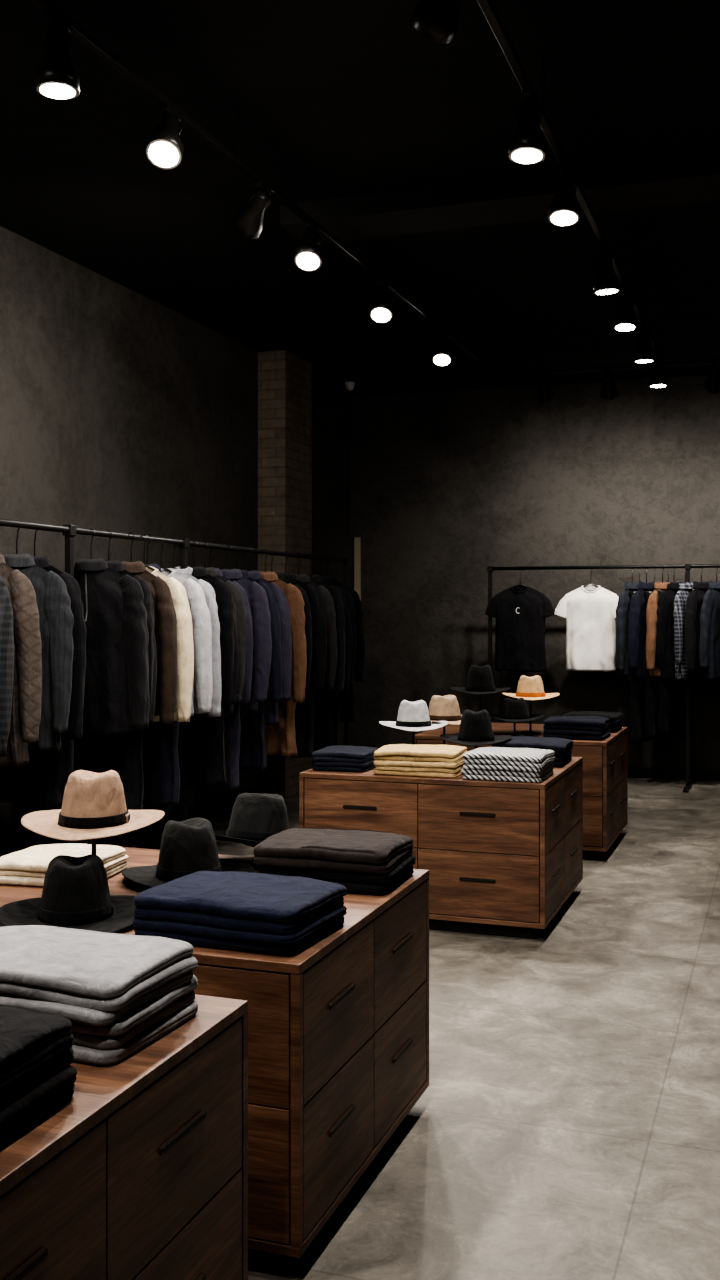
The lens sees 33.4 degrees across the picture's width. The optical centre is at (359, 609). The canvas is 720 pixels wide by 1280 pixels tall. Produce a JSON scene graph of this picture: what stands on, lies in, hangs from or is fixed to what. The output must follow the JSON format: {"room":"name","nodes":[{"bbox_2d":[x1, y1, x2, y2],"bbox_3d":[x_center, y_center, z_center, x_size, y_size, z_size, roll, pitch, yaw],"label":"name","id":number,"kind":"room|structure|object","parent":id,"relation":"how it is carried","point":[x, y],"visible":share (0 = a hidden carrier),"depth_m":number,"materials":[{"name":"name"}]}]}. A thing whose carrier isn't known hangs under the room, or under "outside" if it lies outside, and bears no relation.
{"room":"clothing store","nodes":[
{"label":"clothing store","id":0,"kind":"room"},
{"bbox_2d":[0,226,349,856],"bbox_3d":[-2.364,-0.275,5.081,0.150,3.450,13.500,0,0,20],"label":"wall","id":1,"kind":"structure","parent":0,"point":[121,411],"depth_m":7.43,"materials":[{"name":"paint"}]},
{"bbox_2d":[84,786,259,846],"bbox_3d":[-2.637,1.405,4.064,0.015,0.090,11.100,0,0,20],"label":"baseboard","id":2,"kind":"structure","parent":1,"relation":"attached to","point":[203,810],"depth_m":7.98,"materials":[{"name":"black"}]},
{"bbox_2d":[258,350,311,798],"bbox_3d":[-0.591,-0.275,9.518,0.230,3.450,0.550,0,0,20],"label":"brick pillar","id":3,"kind":"structure","parent":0,"point":[284,378],"depth_m":9.28,"materials":[{"name":"brown brick"}]},
{"bbox_2d":[0,0,719,396],"bbox_3d":[1.029,-2.060,3.879,7.350,0.120,13.500,0,0,20],"label":"ceiling","id":4,"kind":"structure","parent":0,"point":[337,98],"depth_m":5.34,"materials":[{"name":"black paint"}]},
{"bbox_2d":[30,0,479,359],"bbox_3d":[-0.845,-1.875,3.694,0.030,0.250,10.000,0,0,20],"label":"track","id":5,"kind":"object","parent":4,"relation":"hanging from","point":[78,31],"visible":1,"depth_m":4.61,"materials":[{"name":"grey metal"}]},
{"bbox_2d":[35,10,79,99],"bbox_3d":[-0.895,-1.643,3.553,0.128,0.216,0.128,0,0,20],"label":"track light","id":6,"kind":"object","parent":5,"relation":"hanging from","point":[57,78],"visible":1,"depth_m":3.52,"materials":[{"name":"grey metal"}]},
{"bbox_2d":[145,105,183,169],"bbox_3d":[-0.661,-1.640,4.157,0.130,0.222,0.192,0,0,20],"label":"track light","id":7,"kind":"object","parent":5,"relation":"hanging from","point":[164,148],"visible":1,"depth_m":4.12,"materials":[{"name":"grey metal"}]},
{"bbox_2d":[232,181,270,238],"bbox_3d":[-0.438,-1.652,5.005,0.129,0.197,0.209,0,0,-42],"label":"track light","id":8,"kind":"object","parent":5,"relation":"hanging from","point":[248,222],"visible":1,"depth_m":4.97,"materials":[{"name":"grey metal"}]},
{"bbox_2d":[294,222,322,271],"bbox_3d":[-0.220,-1.640,5.410,0.130,0.223,0.191,0,0,20],"label":"track light","id":9,"kind":"object","parent":5,"relation":"hanging from","point":[308,256],"visible":1,"depth_m":5.38,"materials":[{"name":"grey metal"}]},
{"bbox_2d":[369,281,392,323],"bbox_3d":[0.124,-1.640,6.392,0.129,0.223,0.191,0,0,20],"label":"track light","id":10,"kind":"object","parent":5,"relation":"hanging from","point":[381,309],"visible":1,"depth_m":6.36,"materials":[{"name":"grey metal"}]},
{"bbox_2d":[432,330,451,366],"bbox_3d":[0.521,-1.639,7.510,0.129,0.224,0.187,0,0,20],"label":"track light","id":11,"kind":"object","parent":5,"relation":"hanging from","point":[442,355],"visible":1,"depth_m":7.48,"materials":[{"name":"grey metal"}]},
{"bbox_2d":[345,381,354,390],"bbox_3d":[-0.088,-1.962,10.534,0.090,0.075,0.090,0,0,20],"label":"security camera","id":12,"kind":"object","parent":4,"relation":"attached to","point":[349,385],"visible":1,"depth_m":10.50,"materials":[{"name":"grey plastic"}]},
{"bbox_2d":[280,151,719,243],"bbox_3d":[2.279,-1.950,5.160,5.550,0.100,0.350,0,0,20],"label":"ceiling beam","id":13,"kind":"structure","parent":4,"relation":"attached to","point":[692,178],"depth_m":5.62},
{"bbox_2d":[477,0,663,360],"bbox_3d":[0.382,-1.875,3.535,0.030,0.250,10.520,0,0,20],"label":"track","id":14,"kind":"object","parent":4,"relation":"hanging from","point":[487,6],"visible":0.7,"depth_m":4.39,"materials":[{"name":"grey metal"}]},
{"bbox_2d":[411,0,460,43],"bbox_3d":[0.239,-1.655,3.270,0.129,0.192,0.216,0,0,-35],"label":"track light","id":15,"kind":"object","parent":14,"relation":"hanging from","point":[436,20],"visible":1,"depth_m":3.26,"materials":[{"name":"grey metal"}]},
{"bbox_2d":[508,89,545,164],"bbox_3d":[0.567,-1.640,4.066,0.128,0.221,0.134,0,0,20],"label":"track light","id":16,"kind":"object","parent":14,"relation":"hanging from","point":[527,146],"visible":1,"depth_m":4.04,"materials":[{"name":"grey metal"}]},
{"bbox_2d":[548,164,579,226],"bbox_3d":[0.807,-1.639,4.735,0.128,0.225,0.153,0,0,20],"label":"track light","id":17,"kind":"object","parent":14,"relation":"hanging from","point":[564,209],"visible":1,"depth_m":4.71,"materials":[{"name":"grey metal"}]},
{"bbox_2d":[593,244,619,294],"bbox_3d":[1.191,-1.641,5.795,0.128,0.219,0.128,0,0,20],"label":"track light","id":18,"kind":"object","parent":14,"relation":"hanging from","point":[606,281],"visible":1,"depth_m":5.76,"materials":[{"name":"grey metal"}]},
{"bbox_2d":[613,287,636,331],"bbox_3d":[1.445,-1.640,6.537,0.128,0.222,0.138,0,0,20],"label":"track light","id":19,"kind":"object","parent":14,"relation":"hanging from","point":[625,320],"visible":1,"depth_m":6.51,"materials":[{"name":"grey metal"}]},
{"bbox_2d":[634,324,654,362],"bbox_3d":[1.754,-1.642,7.410,0.128,0.218,0.128,0,0,20],"label":"track light","id":20,"kind":"object","parent":14,"relation":"hanging from","point":[644,353],"visible":1,"depth_m":7.37,"materials":[{"name":"grey metal"}]},
{"bbox_2d":[649,353,667,387],"bbox_3d":[2.045,-1.643,8.229,0.128,0.216,0.128,0,0,20],"label":"track light","id":21,"kind":"object","parent":14,"relation":"hanging from","point":[658,379],"visible":0.98,"depth_m":8.20,"materials":[{"name":"grey metal"}]},
{"bbox_2d":[121,777,719,1279],"bbox_3d":[1.029,1.510,3.879,7.350,0.120,13.500,0,0,20],"label":"floor","id":22,"kind":"structure","parent":0,"point":[565,1125],"depth_m":3.58,"materials":[{"name":"concrete"}]},
{"bbox_2d":[0,994,247,1279],"bbox_3d":[-0.929,1.105,2.042,1.155,0.690,1.040,0,0,20],"label":"display cabinet","id":23,"kind":"object","parent":22,"relation":"on","point":[141,1173],"visible":0.85,"depth_m":1.97,"materials":[{"name":"brown wood"}]},
{"bbox_2d":[0,1004,76,1145],"bbox_3d":[-0.677,0.690,1.819,0.432,0.138,0.304,0,0,18],"label":"stack","id":24,"kind":"object","parent":23,"relation":"on","point":[37,1076],"visible":1,"depth_m":1.78,"materials":[{"name":"black fabric"}]},
{"bbox_2d":[0,925,197,1064],"bbox_3d":[-0.554,0.687,2.203,0.438,0.144,0.325,0,0,21],"label":"stack","id":25,"kind":"object","parent":23,"relation":"on","point":[118,993],"visible":0.97,"depth_m":2.08,"materials":[{"name":"grey fabric"}]},
{"bbox_2d":[0,519,349,842],"bbox_3d":[-0.941,0.536,6.328,0.500,1.828,5.102,0,0,20],"label":"clothing rack","id":26,"kind":"object","parent":22,"relation":"on","point":[69,531],"visible":0.44,"depth_m":6.34,"materials":[{"name":"black metal"}]},
{"bbox_2d":[0,575,13,756],"bbox_3d":[-1.578,0.133,4.667,0.567,1.013,0.173,0,0,22],"label":"jacket","id":27,"kind":"object","parent":26,"relation":"hanging from","point":[6,611],"visible":1,"depth_m":4.55,"materials":[{"name":"black fabric"}]},
{"bbox_2d":[0,553,41,766],"bbox_3d":[-1.506,0.124,4.834,0.563,0.996,0.169,0,0,29],"label":"quilted jacket","id":28,"kind":"object","parent":26,"relation":"hanging from","point":[27,677],"visible":0.88,"depth_m":4.71,"materials":[{"name":"brown fabric"}]},
{"bbox_2d":[3,520,73,751],"bbox_3d":[-1.417,0.104,4.992,0.549,0.957,0.183,0,0,18],"label":"jacket","id":29,"kind":"object","parent":26,"relation":"hanging from","point":[56,618],"visible":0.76,"depth_m":4.89,"materials":[{"name":"black fabric"}]},
{"bbox_2d":[0,530,85,807],"bbox_3d":[-1.389,0.229,5.142,0.580,1.206,0.169,0,0,27],"label":"coat","id":30,"kind":"object","parent":26,"relation":"hanging from","point":[41,782],"visible":0.32,"depth_m":5.04,"materials":[{"name":"fabric"}]},
{"bbox_2d":[74,528,149,734],"bbox_3d":[-1.225,0.093,5.490,0.608,0.935,0.188,0,0,17],"label":"jacket","id":31,"kind":"object","parent":26,"relation":"hanging from","point":[116,690],"visible":0.55,"depth_m":5.40,"materials":[{"name":"fabric"}]},
{"bbox_2d":[74,530,156,809],"bbox_3d":[-1.175,0.304,5.637,0.533,1.352,0.162,0,0,24],"label":"coat","id":32,"kind":"object","parent":26,"relation":"hanging from","point":[97,753],"visible":0.21,"depth_m":5.55,"materials":[{"name":"fabric"}]},
{"bbox_2d":[122,532,176,724],"bbox_3d":[-1.101,0.082,5.772,0.546,0.909,0.178,0,0,29],"label":"shirt","id":33,"kind":"object","parent":26,"relation":"hanging from","point":[165,625],"visible":0.37,"depth_m":5.63,"materials":[{"name":"brown fabric"}]},
{"bbox_2d":[142,542,179,806],"bbox_3d":[-1.077,0.303,6.051,0.549,1.354,0.159,0,0,30],"label":"coat","id":34,"kind":"object","parent":26,"relation":"hanging from","point":[161,769],"visible":0.14,"depth_m":5.94,"materials":[{"name":"fabric"}]},
{"bbox_2d":[141,534,193,721],"bbox_3d":[-1.062,0.084,5.903,0.550,0.914,0.175,0,0,26],"label":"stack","id":35,"kind":"object","parent":26,"relation":"hanging from","point":[185,646],"visible":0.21,"depth_m":5.78,"materials":[{"name":"beige fabric"}]},
{"bbox_2d":[160,537,212,715],"bbox_3d":[-1.019,0.085,6.158,0.573,0.915,0.171,0,0,19],"label":"sweatshirt","id":36,"kind":"object","parent":26,"relation":"hanging from","point":[201,620],"visible":0.33,"depth_m":6.05,"materials":[{"name":"white fabric"}]},
{"bbox_2d":[161,545,221,716],"bbox_3d":[-0.968,0.089,6.312,0.562,0.924,0.183,0,0,22],"label":"hoodie","id":37,"kind":"object","parent":26,"relation":"hanging from","point":[209,592],"visible":0.16,"depth_m":6.18,"materials":[{"name":"white fabric"}]},
{"bbox_2d":[178,540,237,786],"bbox_3d":[-0.888,0.280,6.447,0.534,1.305,0.193,0,0,25],"label":"coat","id":38,"kind":"object","parent":26,"relation":"hanging from","point":[206,750],"visible":0.38,"depth_m":6.33,"materials":[{"name":"fabric"}]},
{"bbox_2d":[188,549,252,790],"bbox_3d":[-0.838,0.313,6.717,0.554,1.374,0.173,0,0,27],"label":"coat","id":39,"kind":"object","parent":26,"relation":"hanging from","point":[232,731],"visible":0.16,"depth_m":6.60,"materials":[{"name":"black fabric"}]},
{"bbox_2d":[204,542,245,716],"bbox_3d":[-0.851,0.105,6.570,0.561,0.955,0.182,0,0,29],"label":"jacket","id":40,"kind":"object","parent":26,"relation":"hanging from","point":[237,596],"visible":0.18,"depth_m":6.43,"materials":[{"name":"fabric"}]},
{"bbox_2d":[221,544,271,712],"bbox_3d":[-0.745,0.103,6.840,0.558,0.952,0.193,0,0,24],"label":"jacket","id":41,"kind":"object","parent":26,"relation":"hanging from","point":[256,594],"visible":0.38,"depth_m":6.71,"materials":[{"name":"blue fabric"}]},
{"bbox_2d":[236,551,282,770],"bbox_3d":[-0.721,0.279,7.002,0.576,1.304,0.185,0,0,22],"label":"coat","id":42,"kind":"object","parent":26,"relation":"hanging from","point":[252,756],"visible":0.21,"depth_m":6.91,"materials":[{"name":"fabric"}]},
{"bbox_2d":[247,547,291,724],"bbox_3d":[-0.654,0.154,7.137,0.564,1.053,0.165,0,0,26],"label":"jacket","id":43,"kind":"object","parent":26,"relation":"hanging from","point":[280,598],"visible":0.25,"depth_m":7.02,"materials":[{"name":"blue fabric"}]},
{"bbox_2d":[260,548,306,756],"bbox_3d":[-0.577,0.255,7.284,0.570,1.255,0.177,0,0,20],"label":"coat","id":44,"kind":"object","parent":26,"relation":"hanging from","point":[280,738],"visible":0.34,"depth_m":7.20,"materials":[{"name":"brown fabric"}]},
{"bbox_2d":[271,555,312,703],"bbox_3d":[-0.543,0.103,7.491,0.560,0.952,0.175,0,0,22],"label":"jacket","id":45,"kind":"object","parent":26,"relation":"hanging from","point":[308,617],"visible":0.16,"depth_m":7.37,"materials":[{"name":"fabric"}]},
{"bbox_2d":[267,551,326,757],"bbox_3d":[-0.485,0.279,7.635,0.571,1.302,0.178,0,0,18],"label":"coat","id":46,"kind":"object","parent":26,"relation":"hanging from","point":[304,712],"visible":0.3,"depth_m":7.55,"materials":[{"name":"fabric"}]},
{"bbox_2d":[295,552,337,693],"bbox_3d":[-0.401,0.084,7.799,0.560,0.913,0.170,0,0,26],"label":"jacket","id":47,"kind":"object","parent":26,"relation":"hanging from","point":[332,650],"visible":0.2,"depth_m":7.68,"materials":[{"name":"fabric"}]},
{"bbox_2d":[308,554,345,697],"bbox_3d":[-0.336,0.103,7.930,0.557,0.955,0.187,0,0,25],"label":"jacket","id":48,"kind":"object","parent":26,"relation":"hanging from","point":[336,595],"visible":0.21,"depth_m":7.80,"materials":[{"name":"fabric"}]},
{"bbox_2d":[313,557,352,750],"bbox_3d":[-0.311,0.303,8.123,0.556,1.351,0.166,0,0,19],"label":"coat","id":49,"kind":"object","parent":26,"relation":"hanging from","point":[326,710],"visible":0.14,"depth_m":8.03,"materials":[{"name":"fabric"}]},
{"bbox_2d":[320,560,355,701],"bbox_3d":[-0.270,0.129,8.305,0.564,1.005,0.177,0,0,23],"label":"jacket","id":50,"kind":"object","parent":26,"relation":"hanging from","point":[344,696],"visible":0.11,"depth_m":8.18,"materials":[{"name":"fabric"}]},
{"bbox_2d":[327,561,364,721],"bbox_3d":[-0.227,0.204,8.455,0.542,1.156,0.174,0,0,24],"label":"coat","id":51,"kind":"object","parent":26,"relation":"hanging from","point":[347,707],"visible":0.23,"depth_m":8.36,"materials":[{"name":"fabric"}]},
{"bbox_2d":[0,847,428,1269],"bbox_3d":[-0.505,1.105,3.232,1.160,0.690,1.005,0,0,20],"label":"display cabinet","id":52,"kind":"object","parent":22,"relation":"on","point":[338,1026],"visible":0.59,"depth_m":2.73,"materials":[{"name":"brown wood"}]},
{"bbox_2d":[0,843,128,886],"bbox_3d":[-0.854,0.725,3.432,0.302,0.067,0.306,0,0,14],"label":"shirts","id":53,"kind":"object","parent":52,"relation":"on","point":[28,866],"visible":0.59,"depth_m":3.40,"materials":[{"name":"fabric"}]},
{"bbox_2d":[0,854,136,932],"bbox_3d":[-0.699,0.684,2.953,0.375,0.156,0.402,0,0,-7],"label":"hat","id":54,"kind":"object","parent":52,"relation":"on","point":[75,893],"visible":0.93,"depth_m":2.89,"materials":[{"name":"fabric"}]},
{"bbox_2d":[92,839,111,894],"bbox_3d":[-0.694,0.636,3.131,0.120,0.248,0.120,0,0,20],"label":"stand","id":55,"kind":"object","parent":52,"relation":"on","point":[93,840],"visible":0.04,"depth_m":3.13,"materials":[{"name":"black metal"}]},
{"bbox_2d":[21,770,164,840],"bbox_3d":[-0.694,0.492,3.131,0.365,0.146,0.392,0,0,-1],"label":"hat","id":56,"kind":"object","parent":55,"relation":"on","point":[93,804],"visible":1,"depth_m":3.06,"materials":[{"name":"fabric"}]},
{"bbox_2d":[122,817,255,887],"bbox_3d":[-0.482,0.677,3.385,0.369,0.171,0.396,0,0,-32],"label":"hat","id":57,"kind":"object","parent":52,"relation":"on","point":[189,846],"visible":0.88,"depth_m":3.32,"materials":[{"name":"fabric"}]},
{"bbox_2d":[132,871,346,954],"bbox_3d":[-0.280,0.703,2.841,0.432,0.112,0.342,0,0,22],"label":"stack","id":58,"kind":"object","parent":52,"relation":"on","point":[232,910],"visible":0.97,"depth_m":2.73,"materials":[{"name":"blue fabric"}]},
{"bbox_2d":[242,843,259,868],"bbox_3d":[-0.303,0.703,3.576,0.120,0.115,0.120,0,0,20],"label":"stand","id":59,"kind":"object","parent":52,"relation":"on","point":[250,861],"visible":0.08,"depth_m":3.54,"materials":[{"name":"black metal"}]},
{"bbox_2d":[215,793,288,843],"bbox_3d":[-0.301,0.624,3.578,0.372,0.165,0.342,0,0,43],"label":"hat","id":60,"kind":"object","parent":59,"relation":"on","point":[255,817],"visible":0.68,"depth_m":3.52,"materials":[{"name":"grey fabric"}]},
{"bbox_2d":[253,828,415,894],"bbox_3d":[-0.068,0.698,3.378,0.396,0.121,0.320,0,0,18],"label":"stack","id":61,"kind":"object","parent":52,"relation":"on","point":[362,861],"visible":0.92,"depth_m":3.26,"materials":[{"name":"brown fabric"}]},
{"bbox_2d":[299,757,582,938],"bbox_3d":[0.433,1.105,5.904,1.165,0.690,1.050,0,0,20],"label":"display cabinet","id":62,"kind":"object","parent":22,"relation":"on","point":[501,858],"visible":0.72,"depth_m":5.37,"materials":[{"name":"brown wood"}]},
{"bbox_2d":[312,745,378,771],"bbox_3d":[-0.065,0.713,5.774,0.279,0.092,0.304,0,0,18],"label":"shirts","id":63,"kind":"object","parent":62,"relation":"on","point":[336,757],"visible":0.85,"depth_m":5.65,"materials":[{"name":"fabric"}]},
{"bbox_2d":[412,731,414,744],"bbox_3d":[0.272,0.652,6.099,0.120,0.215,0.120,0,0,20],"label":"stand","id":64,"kind":"object","parent":62,"relation":"on","point":[413,732],"visible":0.07,"depth_m":6.10,"materials":[{"name":"black"}]},
{"bbox_2d":[379,700,447,731],"bbox_3d":[0.272,0.528,6.099,0.353,0.141,0.380,0,0,-3],"label":"hat","id":65,"kind":"object","parent":64,"relation":"on","point":[412,716],"visible":1,"depth_m":6.02,"materials":[{"name":"fabric"}]},
{"bbox_2d":[373,744,467,777],"bbox_3d":[0.289,0.697,5.613,0.416,0.123,0.340,0,0,18],"label":"shirts","id":66,"kind":"object","parent":62,"relation":"on","point":[422,760],"visible":0.94,"depth_m":5.48,"materials":[{"name":"fabric"}]},
{"bbox_2d":[461,747,554,782],"bbox_3d":[0.677,0.697,5.461,0.374,0.123,0.337,0,0,21],"label":"shirts","id":67,"kind":"object","parent":62,"relation":"on","point":[529,765],"visible":1,"depth_m":5.33,"materials":[{"name":"fabric"}]},
{"bbox_2d":[492,736,572,766],"bbox_3d":[0.859,0.699,5.988,0.376,0.119,0.334,0,0,20],"label":"shirts","id":68,"kind":"object","parent":62,"relation":"on","point":[562,747],"visible":0.54,"depth_m":5.86,"materials":[{"name":"fabric"}]},
{"bbox_3d":[0.578,0.683,5.991,0.120,0.155,0.120,0,0,20],"label":"stand","id":69,"kind":"object","parent":62,"relation":"on","visible":0},
{"bbox_2d":[440,709,511,745],"bbox_3d":[0.578,0.578,5.991,0.357,0.161,0.384,0,0,8],"label":"hat","id":70,"kind":"object","parent":69,"relation":"on","point":[475,729],"visible":1,"depth_m":5.92,"materials":[{"name":"fabric"}]},
{"bbox_2d":[415,723,627,859],"bbox_3d":[1.030,1.105,7.544,1.175,0.690,0.980,0,0,20],"label":"display cabinet","id":71,"kind":"object","parent":22,"relation":"on","point":[605,762],"visible":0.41,"depth_m":7.01,"materials":[{"name":"brown wood"}]},
{"bbox_2d":[479,695,480,710],"bbox_3d":[0.734,0.605,7.315,0.120,0.310,0.120,0,0,20],"label":"stand","id":72,"kind":"object","parent":71,"relation":"on","point":[479,695],"visible":0.05,"depth_m":7.31,"materials":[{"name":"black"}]},
{"bbox_2d":[451,665,510,694],"bbox_3d":[0.734,0.418,7.314,0.365,0.171,0.392,0,0,10],"label":"hat","id":73,"kind":"object","parent":72,"relation":"on","point":[480,681],"visible":1,"depth_m":7.24,"materials":[{"name":"fabric"}]},
{"bbox_2d":[507,723,523,735],"bbox_3d":[0.928,0.682,7.203,0.120,0.155,0.120,0,0,20],"label":"stand","id":74,"kind":"object","parent":71,"relation":"on","point":[514,734],"visible":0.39,"depth_m":7.20,"materials":[{"name":"black metal"}]},
{"bbox_2d":[489,698,543,722],"bbox_3d":[0.928,0.593,7.203,0.345,0.132,0.372,0,0,2],"label":"hat","id":75,"kind":"object","parent":74,"relation":"on","point":[512,710],"visible":0.97,"depth_m":7.13,"materials":[{"name":"fabric"}]},
{"bbox_2d":[521,700,539,733],"bbox_3d":[1.052,0.625,7.404,0.120,0.270,0.120,0,0,20],"label":"stand","id":76,"kind":"object","parent":71,"relation":"on","point":[530,731],"visible":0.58,"depth_m":7.39,"materials":[{"name":"black metal"}]},
{"bbox_2d":[501,675,559,699],"bbox_3d":[1.052,0.473,7.403,0.357,0.141,0.384,0,0,2],"label":"hat","id":77,"kind":"object","parent":76,"relation":"on","point":[529,688],"visible":0.99,"depth_m":7.33,"materials":[{"name":"beige fabric"}]},
{"bbox_2d":[543,716,610,739],"bbox_3d":[1.298,0.699,7.169,0.364,0.121,0.328,0,0,20],"label":"shirts","id":78,"kind":"object","parent":71,"relation":"on","point":[566,727],"visible":0.99,"depth_m":7.04,"materials":[{"name":"fabric"}]},
{"bbox_2d":[562,711,622,732],"bbox_3d":[1.478,0.704,7.614,0.350,0.110,0.331,0,0,20],"label":"shirts","id":79,"kind":"object","parent":71,"relation":"on","point":[615,718],"visible":0.49,"depth_m":7.51,"materials":[{"name":"fabric"}]},
{"bbox_2d":[487,563,719,792],"bbox_3d":[2.618,0.536,9.788,3.224,1.828,0.500,0,0,20],"label":"clothing rack","id":80,"kind":"object","parent":22,"relation":"on","point":[688,566],"visible":0.77,"depth_m":9.94,"materials":[{"name":"black metal"}]},
{"bbox_2d":[485,566,554,671],"bbox_3d":[1.362,0.075,10.225,0.601,0.895,0.171,0,0,20],"label":"t-shirt","id":81,"kind":"object","parent":80,"relation":"hanging from","point":[520,611],"visible":1,"depth_m":10.17,"materials":[{"name":"fabric"}]},
{"bbox_2d":[554,565,618,671],"bbox_3d":[1.930,0.068,10.033,0.616,0.884,0.167,0,0,16],"label":"t-shirt","id":82,"kind":"object","parent":80,"relation":"hanging from","point":[589,610],"visible":0.93,"depth_m":9.98,"materials":[{"name":"fabric"}]},
{"bbox_2d":[616,565,638,675],"bbox_3d":[2.249,0.084,9.911,0.157,0.913,0.521,0,0,39],"label":"jacket","id":83,"kind":"object","parent":80,"relation":"hanging from","point":[623,606],"visible":0.47,"depth_m":9.75,"materials":[{"name":"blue fabric"}]},
{"bbox_2d":[629,573,648,743],"bbox_3d":[2.310,0.358,9.896,0.086,1.464,0.317,0,0,37],"label":"trousers","id":84,"kind":"object","parent":80,"relation":"hanging from","point":[638,685],"visible":0.5,"depth_m":9.79,"materials":[{"name":"fabric"}]},
{"bbox_2d":[628,565,655,678],"bbox_3d":[2.358,0.093,9.879,0.152,0.933,0.546,0,0,39],"label":"jacket","id":85,"kind":"object","parent":80,"relation":"hanging from","point":[637,628],"visible":0.45,"depth_m":9.74,"materials":[{"name":"fabric"}]},
{"bbox_2d":[644,568,662,739],"bbox_3d":[2.418,0.338,9.859,0.080,1.424,0.316,0,0,35],"label":"trousers","id":86,"kind":"object","parent":80,"relation":"hanging from","point":[652,683],"visible":0.41,"depth_m":9.75,"materials":[{"name":"fabric"}]},
{"bbox_2d":[646,564,669,676],"bbox_3d":[2.468,0.083,9.837,0.173,0.914,0.529,0,0,41],"label":"jacket","id":87,"kind":"object","parent":80,"relation":"hanging from","point":[651,610],"visible":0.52,"depth_m":9.65,"materials":[{"name":"brown fabric"}]},
{"bbox_2d":[655,564,680,678],"bbox_3d":[2.571,0.093,9.813,0.167,0.934,0.529,0,0,45],"label":"jacket","id":88,"kind":"object","parent":80,"relation":"hanging from","point":[664,655],"visible":0.48,"depth_m":9.67,"materials":[{"name":"fabric"}]},
{"bbox_2d":[658,564,677,734],"bbox_3d":[2.523,0.318,9.822,0.082,1.384,0.316,0,0,37],"label":"trousers","id":89,"kind":"object","parent":80,"relation":"hanging from","point":[668,719],"visible":0.54,"depth_m":9.74,"materials":[{"name":"fabric"}]},
{"bbox_2d":[673,565,696,679],"bbox_3d":[2.649,0.093,9.773,0.150,0.934,0.507,0,0,26],"label":"plaid shirt","id":90,"kind":"object","parent":80,"relation":"hanging from","point":[685,588],"visible":0.55,"depth_m":9.62,"materials":[{"name":"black fabric"}]},
{"bbox_2d":[685,564,709,674],"bbox_3d":[2.759,0.072,9.725,0.169,0.893,0.525,0,0,40],"label":"jacket","id":91,"kind":"object","parent":80,"relation":"hanging from","point":[694,602],"visible":0.49,"depth_m":9.57,"materials":[{"name":"fabric"}]},
{"bbox_2d":[699,564,719,679],"bbox_3d":[2.881,0.092,9.693,0.151,0.933,0.519,0,0,35],"label":"jacket","id":92,"kind":"object","parent":80,"relation":"hanging from","point":[709,648],"visible":1,"depth_m":9.56,"materials":[{"name":"blue fabric"}]},
{"bbox_2d":[350,375,719,770],"bbox_3d":[3.257,-0.275,10.171,7.050,3.450,0.150,0,0,20],"label":"wall","id":93,"kind":"structure","parent":0,"point":[446,487],"depth_m":10.74,"materials":[{"name":"paint"}]},
{"bbox_2d":[354,537,360,600],"bbox_3d":[-0.022,-0.115,11.237,0.055,1.130,0.030,0,0,20],"label":"trim","id":94,"kind":"structure","parent":93,"relation":"attached to","point":[357,540],"depth_m":11.22,"materials":[{"name":"beige wood"}]},
{"bbox_2d":[628,767,719,780],"bbox_3d":[3.230,1.405,10.093,7.050,0.090,0.015,0,0,20],"label":"baseboard","id":95,"kind":"structure","parent":93,"relation":"attached to","point":[636,772],"depth_m":10.28,"materials":[{"name":"black"}]},
{"bbox_3d":[0.443,0.647,6.314,0.120,0.225,0.120,0,0,20],"label":"stand","id":96,"kind":"object","parent":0,"visible":0},
{"bbox_2d":[428,695,461,724],"bbox_3d":[0.444,0.518,6.314,0.335,0.141,0.362,0,0,-21],"label":"hat","id":97,"kind":"object","parent":96,"relation":"on","point":[441,708],"visible":0.73,"depth_m":6.24,"materials":[{"name":"fabric"}]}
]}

